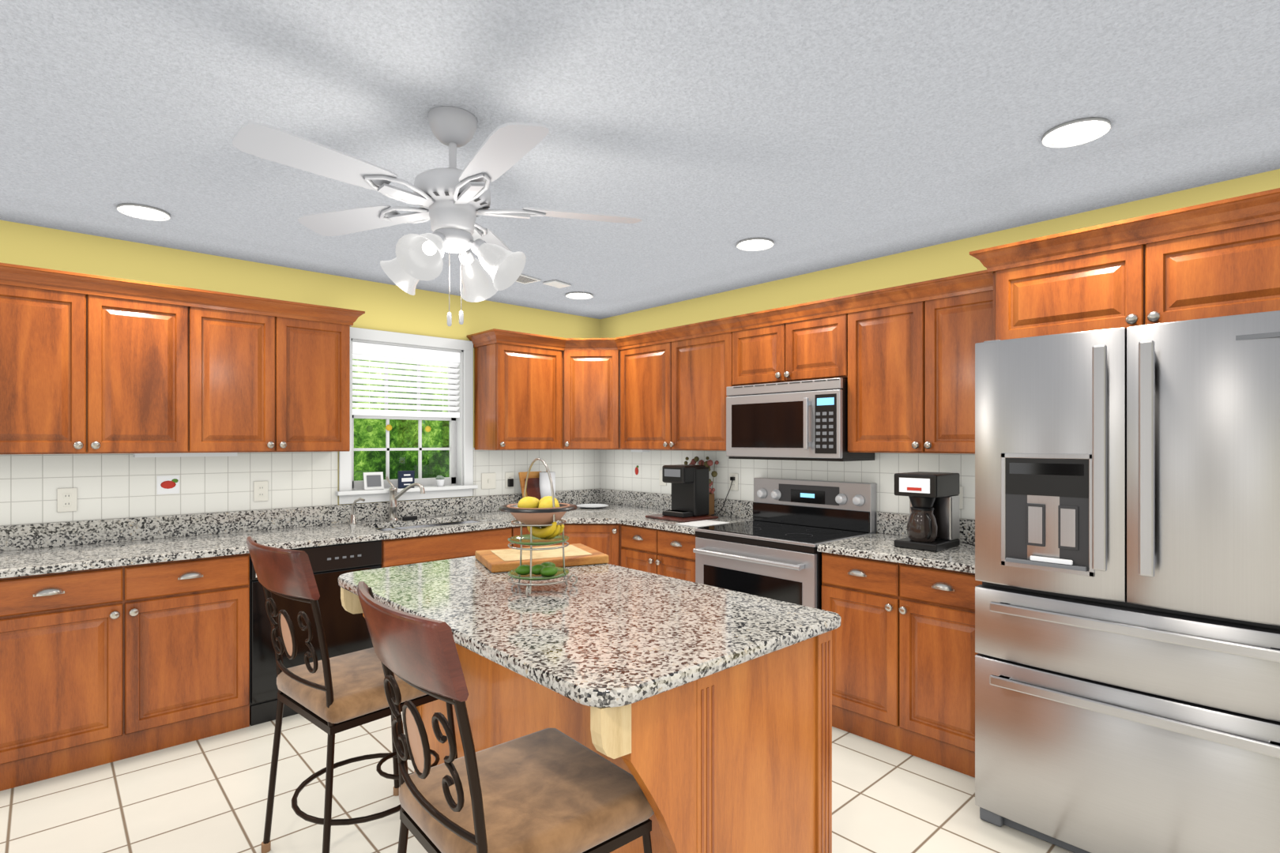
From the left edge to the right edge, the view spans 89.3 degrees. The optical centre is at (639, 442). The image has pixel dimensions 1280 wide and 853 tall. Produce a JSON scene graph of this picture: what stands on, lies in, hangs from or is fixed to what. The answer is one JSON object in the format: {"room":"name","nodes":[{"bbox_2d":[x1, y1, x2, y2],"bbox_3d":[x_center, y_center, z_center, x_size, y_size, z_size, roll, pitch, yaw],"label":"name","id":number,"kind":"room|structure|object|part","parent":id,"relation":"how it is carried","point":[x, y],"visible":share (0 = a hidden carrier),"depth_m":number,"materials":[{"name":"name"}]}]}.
{"room":"kitchen","nodes":[
{"label":"kitchen","id":0,"kind":"room"},
{"bbox_2d":[0,219,600,529],"bbox_3d":[-2.767,0.187,3.464,6.740,2.504,0.140,0,0,-43],"label":"wall","id":1,"kind":"structure","parent":0,"point":[393,308],"depth_m":3.93,"materials":[{"name":"yellow paint"}]},
{"bbox_2d":[0,262,192,456],"bbox_3d":[-2.725,-0.364,3.181,0.800,0.838,0.330,0,0,-43],"label":"upper cabinet","id":2,"kind":"object","parent":1,"relation":"attached to","point":[92,363],"depth_m":3.07,"materials":[{"name":"brown wood"}]},
{"bbox_2d":[192,288,353,456],"bbox_3d":[-2.136,-0.364,3.723,0.800,0.838,0.330,0,0,-43],"label":"upper cabinet","id":3,"kind":"object","parent":1,"relation":"attached to","point":[269,374],"depth_m":3.57,"materials":[{"name":"brown wood"}]},
{"bbox_2d":[0,448,600,526],"bbox_3d":[-2.181,0.274,3.901,4.994,0.470,0.010,0,0,-43],"label":"tile backsplash","id":4,"kind":"structure","parent":1,"relation":"attached to","point":[113,486],"depth_m":3.61,"materials":[{"name":"white tile"}]},
{"bbox_2d":[56,488,77,511],"bbox_3d":[-2.877,0.289,3.255,0.075,0.118,0.007,0,0,-43],"label":"outlet","id":5,"kind":"object","parent":4,"relation":"attached to","point":[66,499],"depth_m":3.25,"materials":[{"name":"white plastic"}]},
{"bbox_2d":[253,481,267,501],"bbox_3d":[-2.244,0.289,3.837,0.075,0.118,0.007,0,0,-43],"label":"outlet","id":6,"kind":"object","parent":4,"relation":"attached to","point":[260,487],"depth_m":3.83,"materials":[{"name":"white plastic"}]},
{"bbox_2d":[481,473,496,489],"bbox_3d":[-1.134,0.289,4.857,0.120,0.118,0.009,0,0,-43],"label":"outlet","id":7,"kind":"object","parent":4,"relation":"attached to","point":[488,480],"depth_m":4.86,"materials":[{"name":"white plastic"}]},
{"bbox_2d":[504,472,513,488],"bbox_3d":[-0.994,0.289,4.970,0.075,0.118,0.030,0,0,-43],"label":"outlet","id":8,"kind":"object","parent":4,"relation":"attached to","point":[509,476],"depth_m":4.96,"materials":[{"name":"white plastic"}]},
{"bbox_2d":[335,327,478,504],"bbox_3d":[-1.611,-0.174,4.490,0.976,1.140,0.195,0,0,-43],"label":"window","id":9,"kind":"structure","parent":1,"relation":"in","point":[458,482],"depth_m":4.58,"materials":[{"name":"white paint"}]},
{"bbox_2d":[366,425,372,432],"bbox_3d":[-1.816,-0.091,4.350,0.042,0.042,0.003,0,0,-43],"label":"suncatcher","id":10,"kind":"object","parent":9,"relation":"hanging from","point":[369,428],"depth_m":4.35,"materials":[{"name":"green glass"}]},
{"bbox_2d":[385,425,391,430],"bbox_3d":[-1.720,-0.101,4.438,0.042,0.042,0.003,0,0,-43],"label":"suncatcher","id":11,"kind":"object","parent":9,"relation":"hanging from","point":[389,427],"depth_m":4.44,"materials":[{"name":"yellow glass"}]},
{"bbox_3d":[-1.658,-0.176,4.540,0.768,0.960,0.023,0,0,-43],"label":"glass","id":12,"kind":"part","parent":9,"relation":"part of","materials":[{"name":"clear glass"}]},
{"bbox_2d":[362,470,444,490],"bbox_3d":[-1.598,0.253,4.417,0.562,0.118,0.063,0,0,-43],"label":"decor","id":13,"kind":"object","parent":9,"relation":"on","point":[374,480],"visible":1,"depth_m":4.37,"materials":[{"name":"white paint"}]},
{"bbox_2d":[352,342,460,417],"bbox_3d":[-1.608,-0.418,4.486,0.760,0.475,0.058,0,0,-43],"label":"window blind","id":14,"kind":"object","parent":9,"relation":"attached to","point":[389,353],"visible":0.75,"depth_m":4.46,"materials":[{"name":"white plastic"}]},
{"bbox_2d":[425,425,430,432],"bbox_3d":[-1.514,-0.096,4.628,0.042,0.043,0.003,0,0,-43],"label":"suncatcher","id":15,"kind":"object","parent":9,"relation":"hanging from","point":[427,428],"depth_m":4.63,"materials":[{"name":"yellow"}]},
{"bbox_2d":[470,329,562,450],"bbox_3d":[-0.907,-0.364,4.853,0.552,0.838,0.330,0,0,-43],"label":"upper cabinet","id":16,"kind":"object","parent":1,"relation":"attached to","point":[518,376],"depth_m":4.70,"materials":[{"name":"brown wood"}]},
{"bbox_2d":[0,711,1073,852],"bbox_3d":[0.008,1.469,0.446,6.740,0.060,8.340,0,0,-43],"label":"floor","id":17,"kind":"structure","parent":0,"point":[208,795],"depth_m":2.58,"materials":[{"name":"tile"}]},
{"bbox_2d":[0,553,249,791],"bbox_3d":[-2.541,0.998,3.155,1.000,0.884,0.618,0,0,-43],"label":"base cabinet","id":18,"kind":"object","parent":17,"relation":"on","point":[101,666],"depth_m":2.92,"materials":[{"name":"brown wood"}]},
{"bbox_2d":[0,489,975,578],"bbox_3d":[-1.327,0.477,2.397,5.776,0.156,3.374,0,0,-43],"label":"countertop","id":19,"kind":"structure","parent":18,"relation":"on","point":[33,549],"depth_m":3.58,"materials":[{"name":"stone"}]},
{"bbox_2d":[348,476,425,524],"bbox_3d":[-1.627,0.372,4.171,0.414,0.293,0.262,0,0,-43],"label":"faucet","id":20,"kind":"object","parent":19,"relation":"on","point":[393,495],"depth_m":4.27,"materials":[{"name":"silver metal"}]},
{"bbox_2d":[348,476,479,531],"bbox_3d":[-1.396,0.488,4.226,0.827,0.525,0.492,0,0,-43],"label":"sink","id":21,"kind":"object","parent":19,"relation":"in","point":[394,496],"visible":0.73,"depth_m":4.27,"materials":[{"name":"metal"}]},
{"bbox_2d":[518,469,555,500],"bbox_3d":[-0.775,0.363,5.001,0.274,0.310,0.173,0,0,-43],"label":"towel","id":22,"kind":"object","parent":19,"relation":"on","point":[538,485],"visible":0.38,"depth_m":4.98,"materials":[{"name":"white fabric"}]},
{"bbox_2d":[576,504,608,508],"bbox_3d":[-0.382,0.509,5.155,0.258,0.018,0.258,0,0,-43],"label":"plate","id":23,"kind":"object","parent":19,"relation":"on","point":[591,506],"visible":0.92,"depth_m":5.20,"materials":[{"name":"white ceramic"}]},
{"bbox_2d":[645,464,718,523],"bbox_3d":[0.285,0.337,4.430,0.340,0.362,0.370,0,0,-43],"label":"pod coffee maker","id":24,"kind":"object","parent":19,"relation":"on","point":[690,493],"visible":1,"depth_m":4.38,"materials":[{"name":"black plastic"}]},
{"bbox_2d":[684,456,719,515],"bbox_3d":[0.426,0.308,4.639,0.102,0.419,0.319,0,0,-43],"label":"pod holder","id":25,"kind":"object","parent":19,"relation":"on","point":[708,464],"visible":0.44,"depth_m":4.57,"materials":[{"name":"brown"}]},
{"bbox_2d":[675,519,729,527],"bbox_3d":[0.399,0.516,4.128,0.300,0.004,0.190,0,0,-43],"label":"cutting mat","id":26,"kind":"object","parent":19,"relation":"on","point":[702,523],"visible":1,"depth_m":4.12,"materials":[{"name":"white"}]},
{"bbox_2d":[893,471,975,552],"bbox_3d":[1.517,0.336,3.190,0.380,0.365,0.384,0,0,-43],"label":"drip coffee maker","id":27,"kind":"object","parent":19,"relation":"on","point":[933,523],"visible":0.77,"depth_m":3.16,"materials":[{"name":"black plastic"}]},
{"bbox_2d":[249,540,381,726],"bbox_3d":[-1.919,0.999,3.709,0.660,0.880,0.604,0,0,-43],"label":"dishwasher","id":28,"kind":"object","parent":17,"relation":"on","point":[346,632],"visible":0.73,"depth_m":3.46,"materials":[{"name":"black plastic"}]},
{"bbox_2d":[246,536,457,852],"bbox_3d":[-1.003,0.882,2.283,0.499,1.114,0.627,0,0,41],"label":"stool","id":29,"kind":"object","parent":17,"relation":"on","point":[332,697],"visible":0.83,"depth_m":2.11,"materials":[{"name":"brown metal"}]},
{"bbox_2d":[357,581,654,852],"bbox_3d":[-0.302,0.882,1.513,0.627,1.114,0.516,0,0,-43],"label":"stool","id":30,"kind":"object","parent":17,"relation":"on","point":[551,791],"visible":1,"depth_m":1.41,"materials":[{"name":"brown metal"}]},
{"bbox_2d":[464,520,697,582],"bbox_3d":[-0.228,0.998,4.550,1.248,0.884,1.696,0,0,-43],"label":"base cabinet","id":31,"kind":"object","parent":17,"relation":"on","point":[670,554],"depth_m":4.26,"materials":[{"name":"brown wood"}]},
{"bbox_2d":[340,587,831,852],"bbox_3d":[-0.277,0.998,2.262,0.948,0.883,1.613,0,0,-43],"label":"kitchen island","id":32,"kind":"object","parent":17,"relation":"on","point":[702,713],"depth_m":1.74,"materials":[{"name":"brown wood"}]},
{"bbox_2d":[338,556,840,717],"bbox_3d":[-0.297,0.537,2.252,0.945,0.036,1.680,0,0,-43],"label":"island countertop","id":33,"kind":"structure","parent":32,"relation":"on","point":[612,641],"depth_m":1.87,"materials":[{"name":"grey stone"}]},
{"bbox_2d":[498,457,577,597],"bbox_3d":[-0.361,0.287,2.303,0.278,0.465,0.282,0,0,-43],"label":"tiered fruit stand","id":34,"kind":"object","parent":33,"relation":"on","point":[538,518],"visible":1,"depth_m":2.26,"materials":[{"name":"silver metal"}]},
{"bbox_2d":[474,543,608,572],"bbox_3d":[-0.434,0.499,2.830,0.500,0.037,0.360,0,0,-25],"label":"cutting board","id":35,"kind":"object","parent":33,"relation":"on","point":[504,560],"visible":0.98,"depth_m":2.74,"materials":[{"name":"brown wood"}]},
{"bbox_2d":[692,477,876,609],"bbox_3d":[0.821,0.836,3.792,0.711,1.204,0.827,0,0,-43],"label":"range","id":36,"kind":"object","parent":17,"relation":"on","point":[769,551],"visible":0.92,"depth_m":3.72,"materials":[{"name":"silver metal"}]},
{"bbox_2d":[821,552,982,778],"bbox_3d":[1.427,0.998,3.216,0.618,0.884,0.828,0,0,-43],"label":"base cabinet","id":37,"kind":"object","parent":17,"relation":"on","point":[903,646],"depth_m":2.98,"materials":[{"name":"brown wood"}]},
{"bbox_2d":[975,310,1279,852],"bbox_3d":[1.909,0.525,2.417,0.969,1.825,0.937,0,0,-43],"label":"fridge","id":38,"kind":"object","parent":17,"relation":"on","point":[1127,592],"visible":1,"depth_m":2.11,"materials":[{"name":"grey metal"}]},
{"bbox_2d":[0,0,1279,319],"bbox_3d":[0.008,-1.095,0.446,6.740,0.060,8.340,0,0,-43],"label":"ceiling","id":39,"kind":"structure","parent":0,"point":[702,137],"depth_m":2.13,"materials":[{"name":"white paint"}]},
{"bbox_2d":[116,203,169,221],"bbox_3d":[-2.282,-1.058,2.981,0.195,0.011,0.195,0,0,41],"label":"recessed light","id":40,"kind":"object","parent":39,"relation":"in","point":[142,212],"depth_m":2.97,"materials":[{"name":"white paint"}]},
{"bbox_2d":[232,106,642,326],"bbox_3d":[-0.620,-0.721,2.094,1.213,0.686,1.219,0,0,-43],"label":"ceiling fan","id":41,"kind":"object","parent":39,"relation":"hanging from","point":[452,201],"visible":1,"depth_m":2.04,"materials":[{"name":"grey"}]},
{"bbox_3d":[-0.615,-0.875,2.128,0.244,0.378,0.244,0,0,-43],"label":"motor","id":42,"kind":"part","parent":41,"relation":"part of","materials":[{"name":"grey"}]},
{"bbox_2d":[515,274,543,284],"bbox_3d":[-0.794,-1.060,4.157,0.150,0.009,0.300,0,0,35],"label":"ceiling vent","id":43,"kind":"object","parent":39,"relation":"in","point":[523,279],"depth_m":4.21,"materials":[{"name":"white metal"}]},
{"bbox_2d":[542,279,571,288],"bbox_3d":[-0.554,-1.059,4.332,0.110,0.011,0.160,0,0,35],"label":"ceiling vent","id":44,"kind":"object","parent":39,"relation":"in","point":[556,284],"depth_m":4.31,"materials":[{"name":"white paint"}]},
{"bbox_2d":[565,291,592,299],"bbox_3d":[-0.438,-1.058,4.669,0.195,0.011,0.195,0,0,38],"label":"recessed light","id":45,"kind":"object","parent":39,"relation":"in","point":[575,295],"depth_m":4.67,"materials":[{"name":"white paint"}]},
{"bbox_2d":[736,237,773,251],"bbox_3d":[0.615,-1.058,3.464,0.195,0.011,0.195,0,0,38],"label":"recessed light","id":46,"kind":"object","parent":39,"relation":"in","point":[753,244],"depth_m":3.46,"materials":[{"name":"white paint"}]},
{"bbox_2d":[1042,117,1110,147],"bbox_3d":[1.490,-1.058,2.218,0.195,0.011,0.195,0,0,8],"label":"recessed light","id":47,"kind":"object","parent":39,"relation":"in","point":[1076,132],"depth_m":2.21,"materials":[{"name":"white paint"}]},
{"bbox_2d":[600,169,1279,533],"bbox_3d":[2.485,0.187,2.628,0.140,2.504,8.200,0,0,-43],"label":"wall","id":48,"kind":"structure","parent":0,"point":[929,262],"depth_m":3.66,"materials":[{"name":"yellow paint"}]},
{"bbox_2d":[562,336,622,449],"bbox_3d":[-0.371,-0.368,4.925,0.308,0.831,0.308,0,0,-43],"label":"upper cabinet","id":49,"kind":"object","parent":48,"relation":"attached to","point":[591,366],"depth_m":4.92,"materials":[{"name":"brown wood"}]},
{"bbox_2d":[619,327,730,452],"bbox_3d":[0.335,-0.328,4.616,0.330,0.765,1.074,0,0,-43],"label":"upper cabinet","id":50,"kind":"object","parent":48,"relation":"attached to","point":[672,390],"depth_m":4.47,"materials":[{"name":"brown wood"}]},
{"bbox_2d":[600,449,975,519],"bbox_3d":[0.805,0.274,4.344,0.009,0.470,3.400,0,0,-43],"label":"tile backsplash","id":51,"kind":"structure","parent":48,"relation":"attached to","point":[627,470],"depth_m":4.19,"materials":[{"name":"white tile"}]},
{"bbox_2d":[658,470,666,485],"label":"outlet","id":52,"kind":"object","parent":51,"relation":"attached to","point":[660,483],"depth_m":5.03,"materials":[{"name":"white plastic"}]},
{"bbox_2d":[711,473,737,515],"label":"outlet","id":53,"kind":"object","parent":51,"relation":"attached to","point":[733,481],"depth_m":4.49,"materials":[{"name":"white plastic"}]},
{"bbox_2d":[958,486,963,508],"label":"outlet","id":54,"kind":"object","parent":51,"relation":"attached to","point":[961,488],"depth_m":3.38,"materials":[{"name":"white plastic"}]},
{"bbox_2d":[730,308,847,386],"bbox_3d":[0.972,-0.533,3.923,0.330,0.355,0.801,0,0,-43],"label":"upper cabinet","id":55,"kind":"object","parent":48,"relation":"attached to","point":[807,347],"depth_m":3.78,"materials":[{"name":"brown wood"}]},
{"bbox_2d":[726,377,874,461],"bbox_3d":[0.928,-0.123,3.883,0.428,0.452,0.794,0,0,-43],"label":"microwave","id":56,"kind":"object","parent":55,"relation":"attached to","point":[803,420],"visible":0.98,"depth_m":3.71,"materials":[{"name":"silver metal"}]},
{"bbox_2d":[843,270,986,454],"bbox_3d":[1.527,-0.364,3.320,0.330,0.838,0.835,0,0,-43],"label":"upper cabinet","id":57,"kind":"object","parent":48,"relation":"attached to","point":[911,347],"depth_m":3.23,"materials":[{"name":"brown wood"}]},
{"bbox_2d":[986,188,1279,341],"bbox_3d":[2.030,-0.589,2.515,0.678,0.388,1.008,0,0,-43],"label":"upper cabinet","id":58,"kind":"object","parent":48,"relation":"attached to","point":[1217,258],"depth_m":2.28,"materials":[{"name":"brown wood"}]},
{"label":"outside","id":59,"kind":"structure","parent":0,"visible":0},
{"bbox_2d":[352,359,449,481],"bbox_3d":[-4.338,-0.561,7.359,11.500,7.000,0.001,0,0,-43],"label":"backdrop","id":60,"kind":"structure","parent":59,"point":[375,454],"depth_m":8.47,"materials":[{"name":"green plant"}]}
]}

